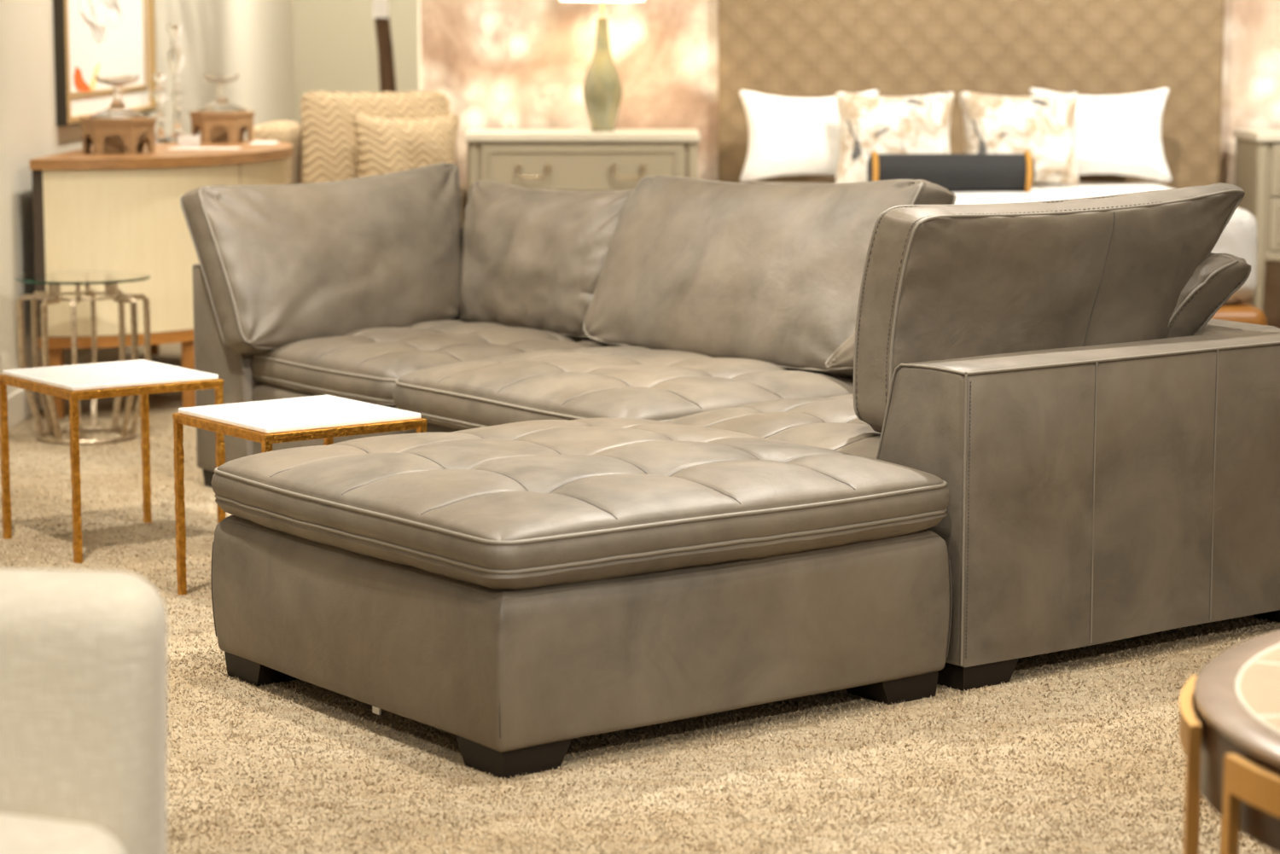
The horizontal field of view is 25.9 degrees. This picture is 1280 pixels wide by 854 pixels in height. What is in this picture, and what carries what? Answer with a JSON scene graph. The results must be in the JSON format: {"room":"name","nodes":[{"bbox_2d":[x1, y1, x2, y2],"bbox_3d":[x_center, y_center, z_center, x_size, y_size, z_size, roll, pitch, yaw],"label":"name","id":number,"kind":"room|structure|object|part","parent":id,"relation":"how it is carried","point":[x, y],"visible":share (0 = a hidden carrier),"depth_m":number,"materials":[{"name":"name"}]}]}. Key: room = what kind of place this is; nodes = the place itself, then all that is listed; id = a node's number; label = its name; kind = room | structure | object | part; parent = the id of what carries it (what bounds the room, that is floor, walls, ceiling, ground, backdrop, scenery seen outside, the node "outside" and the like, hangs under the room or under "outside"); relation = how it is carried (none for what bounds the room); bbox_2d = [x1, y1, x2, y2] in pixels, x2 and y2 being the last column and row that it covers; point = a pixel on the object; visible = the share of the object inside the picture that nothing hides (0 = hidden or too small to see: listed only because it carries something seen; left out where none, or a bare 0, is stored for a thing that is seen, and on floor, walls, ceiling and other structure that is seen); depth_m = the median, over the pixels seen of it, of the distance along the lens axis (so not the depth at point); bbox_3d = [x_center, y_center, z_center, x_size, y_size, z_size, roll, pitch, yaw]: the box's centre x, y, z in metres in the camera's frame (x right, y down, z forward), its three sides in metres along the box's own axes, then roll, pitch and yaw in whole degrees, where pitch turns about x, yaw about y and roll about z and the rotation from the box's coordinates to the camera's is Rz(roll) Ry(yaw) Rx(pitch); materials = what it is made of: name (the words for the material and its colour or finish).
{"room":"store","nodes":[
{"label":"store","id":0,"kind":"room"},
{"bbox_2d":[0,0,295,395],"bbox_3d":[-2.215,-1.343,7.183,0.150,3.300,20.600,0,8,0],"label":"wall","id":1,"kind":"structure","parent":0,"point":[253,40],"depth_m":10.19,"materials":[{"name":"paint"}]},
{"bbox_2d":[6,345,141,430],"bbox_3d":[-2.132,0.250,7.308,0.015,0.110,20.400,0,8,0],"label":"baseboard","id":2,"kind":"structure","parent":1,"relation":"attached to","point":[19,409],"depth_m":9.75,"materials":[{"name":"beige paint"}]},
{"bbox_2d":[52,0,157,126],"bbox_3d":[-2.119,-1.964,11.069,0.042,1.465,1.930,0,8,0],"label":"framed picture","id":3,"kind":"object","parent":1,"relation":"attached to","point":[92,38],"visible":0.97,"depth_m":10.94,"materials":[{"name":"brown paper"}]},
{"bbox_2d":[293,0,418,126],"bbox_3d":[2.080,-2.774,17.256,8.440,3.300,0.150,0,8,0],"label":"wall","id":4,"kind":"structure","parent":0,"point":[335,43],"depth_m":17.24,"materials":[{"name":"beige paint"}]},
{"bbox_2d":[0,342,1279,853],"bbox_3d":[2.080,0.340,7.421,8.840,0.100,20.600,0,8,0],"label":"floor","id":5,"kind":"structure","parent":0,"point":[162,406],"depth_m":5.22,"materials":[{"name":"carpet"}]},
{"bbox_2d":[13,270,151,444],"bbox_3d":[-1.825,-0.229,9.159,0.438,0.534,0.438,0,8,0],"label":"glass table","id":6,"kind":"object","parent":5,"relation":"on","point":[111,279],"visible":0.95,"depth_m":9.13,"materials":[{"name":"clear"}]},
{"bbox_3d":[-1.977,-0.229,9.152,0.128,0.518,0.023,0,8,0],"label":"leg","id":7,"kind":"part","parent":6,"relation":"part of","materials":[{"name":"silver metal"}]},
{"bbox_3d":[-1.973,-0.240,9.232,0.092,0.517,0.021,4,9,26],"label":"leg","id":8,"kind":"part","parent":6,"relation":"part of","materials":[{"name":"silver metal"}]},
{"bbox_3d":[-1.899,-0.209,9.012,0.020,0.517,0.091,4,9,25],"label":"leg","id":9,"kind":"part","parent":6,"relation":"part of","materials":[{"name":"silver metal"}]},
{"bbox_3d":[-1.819,-0.208,9.010,0.016,0.517,0.126,0,8,-2],"label":"leg","id":10,"kind":"part","parent":6,"relation":"part of","materials":[{"name":"silver metal"}]},
{"bbox_3d":[-1.825,-0.490,9.122,0.431,0.008,0.431,0,8,0],"label":"glass","id":11,"kind":"part","parent":6,"relation":"part of","materials":[{"name":"white"}]},
{"bbox_3d":[-1.831,-0.251,9.307,0.016,0.517,0.126,0,8,-2],"label":"leg","id":12,"kind":"part","parent":6,"relation":"part of","materials":[{"name":"silver metal"}]},
{"bbox_3d":[-1.751,-0.251,9.305,0.020,0.517,0.091,4,9,25],"label":"leg","id":13,"kind":"part","parent":6,"relation":"part of","materials":[{"name":"silver metal"}]},
{"bbox_3d":[-1.677,-0.219,9.085,0.092,0.517,0.021,4,9,26],"label":"leg","id":14,"kind":"part","parent":6,"relation":"part of","materials":[{"name":"silver metal"}]},
{"bbox_3d":[-1.673,-0.230,9.165,0.129,0.518,0.020,0,8,-2],"label":"leg","id":15,"kind":"part","parent":6,"relation":"part of","materials":[{"name":"silver metal"}]},
{"bbox_2d":[0,569,167,853],"bbox_3d":[-0.937,0.557,3.060,0.756,0.697,0.722,0,8,0],"label":"chair","id":16,"kind":"object","parent":5,"relation":"on","point":[84,654],"visible":1,"depth_m":3.21,"materials":[{"name":"beige fabric"}]},
{"bbox_2d":[0,814,125,853],"bbox_3d":[-0.935,0.549,2.959,0.710,0.180,0.525,0,8,0],"label":"seat cushion","id":17,"kind":"object","parent":16,"relation":"on","point":[20,834],"depth_m":3.13,"materials":[{"name":"beige fabric"}]},
{"bbox_2d":[0,359,226,563],"bbox_3d":[-1.384,0.080,7.301,0.430,0.450,0.445,-6,10,-36],"label":"side table","id":18,"kind":"object","parent":5,"relation":"on","point":[73,383],"visible":0.91,"depth_m":7.21,"materials":[{"name":"gold metal"}]},
{"bbox_3d":[-1.675,0.086,7.349,0.019,0.425,0.019,-6,10,-36],"label":"leg","id":19,"kind":"part","parent":18,"relation":"part of","materials":[{"name":"gold metal"}]},
{"bbox_3d":[-1.420,0.133,7.013,0.019,0.424,0.019,-6,10,-36],"label":"leg","id":20,"kind":"part","parent":18,"relation":"part of","materials":[{"name":"gold metal"}]},
{"bbox_3d":[-1.384,-0.119,7.273,0.430,0.022,0.445,-6,10,-36],"label":"frame","id":21,"kind":"part","parent":18,"relation":"part of","materials":[{"name":"gold metal"}]},
{"bbox_3d":[-1.347,0.051,7.593,0.019,0.425,0.019,-6,10,-36],"label":"leg","id":22,"kind":"part","parent":18,"relation":"part of","materials":[{"name":"gold metal"}]},
{"bbox_3d":[-1.092,0.099,7.256,0.019,0.424,0.019,-6,10,-36],"label":"leg","id":23,"kind":"part","parent":18,"relation":"part of","materials":[{"name":"gold metal"}]},
{"bbox_2d":[29,137,292,418],"bbox_3d":[-1.700,-0.611,10.569,0.760,0.897,2.050,0,8,0],"label":"base cabinet","id":24,"kind":"object","parent":5,"relation":"on","point":[115,212],"visible":0.43,"depth_m":9.64,"materials":[{"name":"cream painted wood"},{"name":"light walnut"}]},
{"bbox_3d":[-2.022,-0.155,9.660,0.044,0.250,0.044,0,8,0],"label":"leg","id":25,"kind":"part","parent":24,"relation":"part of","materials":[{"name":"brown wood"}]},
{"bbox_3d":[-1.706,-0.430,10.595,0.747,0.038,2.020,0,8,0],"label":"rail","id":26,"kind":"part","parent":24,"relation":"part of","materials":[{"name":"brown wood"}]},
{"bbox_2d":[80,116,156,154],"bbox_3d":[-1.872,-1.047,10.002,0.273,0.126,0.241,0,8,0],"label":"box","id":27,"kind":"object","parent":24,"relation":"on","point":[107,136],"visible":1,"depth_m":9.90,"materials":[{"name":"brown wood"}]},
{"bbox_2d":[88,75,146,118],"bbox_3d":[-1.872,-1.183,9.983,0.205,0.149,0.205,0,8,0],"label":"glass compote","id":28,"kind":"object","parent":27,"relation":"on","point":[117,109],"visible":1,"depth_m":9.93,"materials":[{"name":"clear glass"}]},
{"bbox_3d":[-1.709,-0.623,9.765,0.779,0.572,0.134,-7,10,-39],"label":"door","id":29,"kind":"part","parent":24,"relation":"part of","materials":[{"name":"beige wood"}]},
{"bbox_3d":[-2.022,-0.426,11.569,0.044,0.250,0.044,0,8,0],"label":"leg","id":30,"kind":"part","parent":24,"relation":"part of","materials":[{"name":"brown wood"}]},
{"bbox_2d":[151,73,173,144],"bbox_3d":[-1.872,-1.242,10.863,0.097,0.270,0.097,0,8,0],"label":"candlestick","id":31,"kind":"object","parent":24,"relation":"on","point":[159,94],"visible":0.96,"depth_m":10.85,"materials":[{"name":"white"}]},
{"bbox_2d":[164,24,185,141],"bbox_3d":[-1.838,-1.363,11.038,0.114,0.460,0.114,0,8,0],"label":"candlestick","id":32,"kind":"object","parent":24,"relation":"on","point":[175,58],"visible":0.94,"depth_m":11.01,"materials":[{"name":"white"}]},
{"bbox_3d":[-1.603,-0.190,9.905,0.044,0.250,0.044,0,8,0],"label":"leg","id":33,"kind":"part","parent":24,"relation":"part of","materials":[{"name":"brown wood"}]},
{"bbox_2d":[178,135,199,147],"bbox_3d":[-1.700,-1.077,10.503,0.080,0.045,0.004,0,8,0],"label":"price card","id":34,"kind":"object","parent":24,"relation":"on","point":[183,141],"visible":1,"depth_m":10.50,"materials":[{"name":"white paper"}]},
{"bbox_2d":[167,147,242,149],"bbox_3d":[-1.620,-1.038,10.377,0.260,0.002,0.120,0,8,0],"label":"paper sheet","id":35,"kind":"object","parent":24,"relation":"on","point":[171,148],"visible":1,"depth_m":10.36,"materials":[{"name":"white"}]},
{"bbox_2d":[189,110,254,143],"bbox_3d":[-1.648,-1.185,10.993,0.256,0.120,0.226,0,8,0],"label":"box","id":36,"kind":"object","parent":24,"relation":"on","point":[213,127],"visible":0.98,"depth_m":10.90,"materials":[{"name":"brown wood"}]},
{"bbox_2d":[196,74,247,111],"bbox_3d":[-1.648,-1.316,10.974,0.200,0.145,0.200,0,8,0],"label":"glass compote","id":37,"kind":"object","parent":36,"relation":"on","point":[221,103],"visible":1,"depth_m":10.93,"materials":[{"name":"clear glass"}]},
{"bbox_3d":[-1.399,-0.735,10.552,0.109,0.572,0.994,0,8,0],"label":"door","id":38,"kind":"part","parent":24,"relation":"part of","materials":[{"name":"beige wood"}]},
{"bbox_2d":[248,141,280,144],"bbox_3d":[-1.470,-1.113,10.902,0.100,0.003,0.200,0,8,0],"label":"paper sheet","id":39,"kind":"object","parent":24,"relation":"on","point":[253,142],"visible":1,"depth_m":10.84,"materials":[{"name":"white paper"}]},
{"bbox_2d":[172,395,427,595],"bbox_3d":[-0.800,0.184,6.565,0.430,0.449,0.445,-6,10,-36],"label":"side table","id":40,"kind":"object","parent":5,"relation":"on","point":[327,417],"visible":0.8,"depth_m":6.47,"materials":[{"name":"gold metal"}]},
{"bbox_3d":[-1.092,0.190,6.613,0.019,0.425,0.019,-6,10,-36],"label":"leg","id":41,"kind":"part","parent":40,"relation":"part of","materials":[{"name":"gold metal"}]},
{"bbox_3d":[-0.837,0.238,6.277,0.018,0.424,0.019,-6,10,-36],"label":"leg","id":42,"kind":"part","parent":40,"relation":"part of","materials":[{"name":"gold metal"}]},
{"bbox_3d":[-0.800,-0.014,6.537,0.430,0.022,0.445,-6,10,-36],"label":"frame","id":43,"kind":"part","parent":40,"relation":"part of","materials":[{"name":"gold metal"}]},
{"bbox_3d":[-0.764,0.155,6.857,0.018,0.425,0.019,-6,10,-36],"label":"leg","id":44,"kind":"part","parent":40,"relation":"part of","materials":[{"name":"gold metal"}]},
{"bbox_3d":[-0.509,0.203,6.520,0.019,0.425,0.019,-6,10,-36],"label":"leg","id":45,"kind":"part","parent":40,"relation":"part of","materials":[{"name":"gold metal"}]},
{"bbox_2d":[253,110,467,227],"bbox_3d":[-1.165,-0.813,11.556,0.870,1.020,0.730,0,8,0],"label":"armchair","id":46,"kind":"object","parent":5,"relation":"on","point":[290,132],"visible":0.1,"depth_m":11.43,"materials":[{"name":"beige fabric"}]},
{"bbox_3d":[-1.512,-0.854,11.646,0.175,0.835,0.540,0,8,0],"label":"arm","id":47,"kind":"part","parent":46,"relation":"part of"},
{"bbox_2d":[300,91,449,183],"bbox_3d":[-1.090,-1.105,11.460,0.615,0.552,0.230,0,8,0],"label":"cushion","id":48,"kind":"object","parent":46,"relation":"on","point":[328,141],"visible":0.48,"depth_m":11.38,"materials":[{"name":"beige fabric"}]},
{"bbox_2d":[352,114,459,178],"bbox_3d":[-0.945,-1.040,11.257,0.431,0.446,0.192,0,8,0],"label":"throw pillow","id":49,"kind":"object","parent":46,"relation":"on","point":[384,146],"visible":0.51,"depth_m":11.19,"materials":[{"name":"beige fabric"}]},
{"bbox_3d":[-0.790,-0.717,11.589,0.120,0.580,0.690,0,8,0],"label":"arm","id":50,"kind":"part","parent":46,"relation":"part of"},
{"bbox_2d":[372,0,396,92],"bbox_3d":[-1.150,-1.915,12.600,1.023,2.907,1.037,0,8,0],"label":"floor lamp","id":51,"kind":"object","parent":5,"relation":"on","point":[386,60],"visible":0.09,"depth_m":12.61,"materials":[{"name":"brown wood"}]},
{"bbox_2d":[192,263,605,488],"bbox_3d":[-0.504,-0.143,8.114,1.203,0.661,1.093,-6,10,-36],"label":"sofa section","id":52,"kind":"object","parent":5,"relation":"on","point":[364,365],"visible":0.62,"depth_m":7.82,"materials":[{"name":"beige leather"}]},
{"bbox_2d":[180,162,460,354],"bbox_3d":[-0.862,-0.496,8.178,0.937,0.518,0.370,-6,10,-36],"label":"cushion","id":53,"kind":"object","parent":52,"relation":"on","point":[282,264],"visible":0.82,"depth_m":8.00,"materials":[{"name":"beige leather"}]},
{"bbox_3d":[-0.740,-0.212,8.421,1.200,0.610,0.304,-6,10,-36],"label":"arm","id":54,"kind":"part","parent":52,"relation":"part of","materials":[{"name":"beige leather"}]},
{"bbox_2d":[250,320,605,408],"bbox_3d":[-0.528,-0.197,7.957,0.943,0.172,0.867,-6,10,-36],"label":"seat cushion","id":55,"kind":"object","parent":52,"relation":"on","point":[364,365],"depth_m":7.72,"materials":[{"name":"beige leather"}]},
{"bbox_2d":[454,180,633,339],"bbox_3d":[-0.246,-0.487,8.168,0.318,0.455,0.899,-6,10,-36],"label":"cushion","id":56,"kind":"object","parent":52,"relation":"on","point":[534,258],"visible":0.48,"depth_m":8.07,"materials":[{"name":"beige leather"}]},
{"bbox_2d":[210,418,952,779],"bbox_3d":[-0.132,0.283,5.684,1.133,0.500,1.103,-6,10,-36],"label":"ottoman","id":57,"kind":"object","parent":5,"relation":"on","point":[519,591],"visible":1,"depth_m":5.29,"materials":[{"name":"beige leather"}]},
{"bbox_2d":[210,418,950,589],"bbox_3d":[-0.132,0.121,5.661,1.133,0.172,1.103,-6,10,-36],"label":"seat cushion","id":58,"kind":"object","parent":57,"relation":"on","point":[587,503],"depth_m":5.33,"materials":[{"name":"beige leather"}]},
{"bbox_2d":[464,128,699,199],"bbox_3d":[-0.235,-0.772,11.618,0.959,0.920,0.497,0,8,0],"label":"dresser","id":59,"kind":"object","parent":5,"relation":"on","point":[560,160],"visible":0.41,"depth_m":11.36,"materials":[{"name":"beige wood"}]},
{"bbox_3d":[-0.680,-0.727,11.436,0.052,0.883,0.052,0,8,0],"label":"leg","id":60,"kind":"part","parent":59,"relation":"part of","materials":[{"name":"beige paint"}]},
{"bbox_3d":[-0.435,-1.042,11.347,0.146,0.059,0.035,0,8,0],"label":"handle","id":61,"kind":"part","parent":59,"relation":"part of","materials":[{"name":"silver metal"}]},
{"bbox_3d":[-0.235,-1.048,11.371,0.825,0.214,0.030,0,8,0],"label":"drawer","id":62,"kind":"part","parent":59,"relation":"part of","materials":[{"name":"beige paint"}]},
{"bbox_2d":[559,0,645,131],"bbox_3d":[-0.155,-1.624,11.506,0.350,0.800,0.350,0,8,0],"label":"table lamp","id":63,"kind":"object","parent":59,"relation":"on","point":[602,89],"visible":1,"depth_m":11.48,"materials":[{"name":"green ceramic"}]},
{"bbox_3d":[-0.155,-1.854,11.473,0.009,0.335,0.009,-3,9,-22],"label":"stem","id":64,"kind":"part","parent":63,"relation":"part of","materials":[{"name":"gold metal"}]},
{"bbox_3d":[-0.155,-1.889,11.468,0.350,0.265,0.350,0,8,0],"label":"lamp shade","id":65,"kind":"part","parent":63,"relation":"part of","materials":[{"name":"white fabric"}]},
{"bbox_3d":[-0.045,-1.042,11.347,0.146,0.059,0.035,0,8,0],"label":"handle","id":66,"kind":"part","parent":59,"relation":"part of","materials":[{"name":"silver metal"}]},
{"bbox_3d":[0.210,-0.727,11.436,0.052,0.883,0.052,0,8,0],"label":"leg","id":67,"kind":"part","parent":59,"relation":"part of","materials":[{"name":"beige paint"}]},
{"bbox_2d":[392,346,853,433],"bbox_3d":[0.133,-0.018,7.238,1.248,0.661,1.090,-6,10,-36],"label":"sofa section","id":68,"kind":"object","parent":5,"relation":"on","point":[636,382],"visible":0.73,"depth_m":6.89,"materials":[{"name":"beige leather"}]},
{"bbox_2d":[582,174,956,377],"bbox_3d":[0.308,-0.418,7.417,0.378,0.517,1.168,-6,10,-36],"label":"cushion","id":69,"kind":"object","parent":68,"relation":"on","point":[770,273],"visible":0.69,"depth_m":7.27,"materials":[{"name":"grey leather"}]},
{"bbox_2d":[825,331,855,377],"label":"cushion","id":70,"kind":"object","parent":68,"relation":"on","point":[841,360],"depth_m":6.91,"materials":[{"name":"beige leather"}]},
{"bbox_2d":[0,424,1279,853],"bbox_3d":[0.239,0.490,5.977,4.710,0.010,7.114,0,8,0],"label":"carpet","id":71,"kind":"object","parent":5,"relation":"on","point":[1010,701],"visible":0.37,"depth_m":5.08,"materials":[{"name":"beige carpet"}]},
{"bbox_2d":[667,318,1279,691],"bbox_3d":[0.794,0.104,6.379,1.230,0.661,1.092,-6,10,-36],"label":"sofa section","id":72,"kind":"object","parent":5,"relation":"on","point":[1099,494],"visible":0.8,"depth_m":5.85,"materials":[{"name":"beige leather"}]},
{"bbox_2d":[667,394,880,459],"bbox_3d":[0.636,0.028,6.380,0.993,0.168,0.867,-6,10,-36],"label":"seat cushion","id":73,"kind":"object","parent":72,"relation":"on","point":[831,422],"depth_m":6.21,"materials":[{"name":"grey leather"}]},
{"bbox_2d":[852,182,1245,433],"bbox_3d":[0.917,-0.272,6.169,0.995,0.515,0.238,-5,9,-31],"label":"cushion","id":74,"kind":"object","parent":72,"relation":"on","point":[939,282],"visible":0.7,"depth_m":5.99,"materials":[{"name":"grey leather"}]},
{"bbox_3d":[1.041,0.121,6.072,1.200,0.610,0.305,-6,10,-36],"label":"arm","id":75,"kind":"part","parent":72,"relation":"part of","materials":[{"name":"beige leather"}]},
{"bbox_2d":[1166,252,1250,337],"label":"cushion","id":76,"kind":"object","parent":72,"relation":"on","point":[1216,282],"depth_m":6.28,"materials":[{"name":"beige leather"}]},
{"bbox_2d":[755,181,1267,325],"bbox_3d":[1.300,-0.553,10.838,1.880,0.708,1.996,0,8,0],"label":"bed","id":77,"kind":"object","parent":5,"relation":"on","point":[1238,238],"visible":0.12,"depth_m":9.97,"materials":[{"name":"white fabric"}]},
{"bbox_2d":[739,89,878,181],"bbox_3d":[0.700,-1.202,11.500,0.574,0.375,0.242,0,8,0],"label":"euro pillow","id":78,"kind":"object","parent":77,"relation":"on","point":[788,136],"visible":0.64,"depth_m":11.41,"materials":[{"name":"white fabric"}]},
{"bbox_2d":[834,91,954,183],"bbox_3d":[1.030,-1.166,11.263,0.481,0.376,0.207,0,8,0],"label":"floral pillow","id":79,"kind":"object","parent":77,"relation":"on","point":[914,124],"visible":0.7,"depth_m":11.19,"materials":[{"name":"fabric"}]},
{"bbox_2d":[866,150,1035,192],"bbox_3d":[1.220,-1.000,10.948,0.650,0.177,0.177,0,8,0],"label":"bolster","id":80,"kind":"object","parent":77,"relation":"on","point":[955,172],"visible":0.8,"depth_m":10.88,"materials":[{"name":"black fabric"}]},
{"bbox_3d":[0.920,-1.000,10.948,0.023,0.177,0.177,0,8,0],"label":"rope trim","id":81,"kind":"part","parent":80,"relation":"part of","materials":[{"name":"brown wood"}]},
{"bbox_3d":[1.520,-1.000,10.948,0.023,0.177,0.177,0,8,0],"label":"rope trim","id":82,"kind":"part","parent":80,"relation":"part of","materials":[{"name":"brown wood"}]},
{"bbox_2d":[959,91,1079,185],"bbox_3d":[1.535,-1.169,11.280,0.481,0.376,0.204,0,8,0],"label":"floral pillow","id":83,"kind":"object","parent":77,"relation":"on","point":[1042,125],"visible":0.76,"depth_m":11.21,"materials":[{"name":"fabric"}]},
{"bbox_2d":[1029,87,1171,181],"bbox_3d":[1.900,-1.206,11.500,0.574,0.384,0.255,0,8,0],"label":"euro pillow","id":84,"kind":"object","parent":77,"relation":"on","point":[1116,134],"visible":0.71,"depth_m":11.41,"materials":[{"name":"white fabric"}]},
{"bbox_3d":[1.315,-0.685,10.859,1.700,0.238,1.915,0,8,0],"label":"mattress","id":85,"kind":"part","parent":77,"relation":"part of","materials":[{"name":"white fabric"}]},
{"bbox_2d":[1178,629,1279,853],"bbox_3d":[1.428,0.592,3.685,1.414,0.452,1.414,0,8,0],"label":"coffee table","id":86,"kind":"object","parent":5,"relation":"on","point":[1229,730],"visible":1,"depth_m":3.64,"materials":[{"name":"brown wood"}]},
{"bbox_2d":[1233,128,1279,311],"bbox_3d":[2.990,-0.772,11.618,0.959,0.920,0.497,0,8,0],"label":"dresser","id":87,"kind":"object","parent":5,"relation":"on","point":[1257,168],"visible":0.7,"depth_m":11.40,"materials":[{"name":"beige paint"}]},
{"bbox_3d":[2.545,-0.783,11.828,0.052,0.883,0.052,0,8,0],"label":"leg","id":88,"kind":"part","parent":87,"relation":"part of","materials":[{"name":"beige paint"}]},
{"bbox_3d":[2.545,-0.727,11.436,0.052,0.883,0.052,0,8,0],"label":"leg","id":89,"kind":"part","parent":87,"relation":"part of","materials":[{"name":"beige paint"}]},
{"bbox_3d":[2.990,-0.828,11.402,0.825,0.214,0.030,0,8,0],"label":"drawer","id":90,"kind":"part","parent":87,"relation":"part of","materials":[{"name":"beige paint"}]},
{"bbox_3d":[2.990,-1.048,11.371,0.825,0.214,0.030,0,8,0],"label":"drawer","id":91,"kind":"part","parent":87,"relation":"part of","materials":[{"name":"beige paint"}]},
{"bbox_2d":[420,0,1279,328],"bbox_3d":[1.335,-1.735,11.894,4.530,2.750,0.140,0,8,0],"label":"wall partition","id":92,"kind":"structure","parent":0,"point":[498,64],"depth_m":11.85,"materials":[{"name":"paint"}]},
{"bbox_2d":[418,0,421,91],"bbox_3d":[-0.936,-1.735,11.894,0.012,2.750,0.148,0,8,0],"label":"wall","id":93,"kind":"structure","parent":92,"relation":"attached to","point":[419,1],"depth_m":11.84,"materials":[{"name":"beige paint"}]},
{"bbox_2d":[717,0,1224,188],"bbox_3d":[1.395,-1.454,11.798,2.126,2.180,0.120,0,8,0],"label":"headboard","id":94,"kind":"object","parent":92,"relation":"attached to","point":[801,49],"visible":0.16,"depth_m":11.72,"materials":[{"name":"beige fabric"}]}
]}

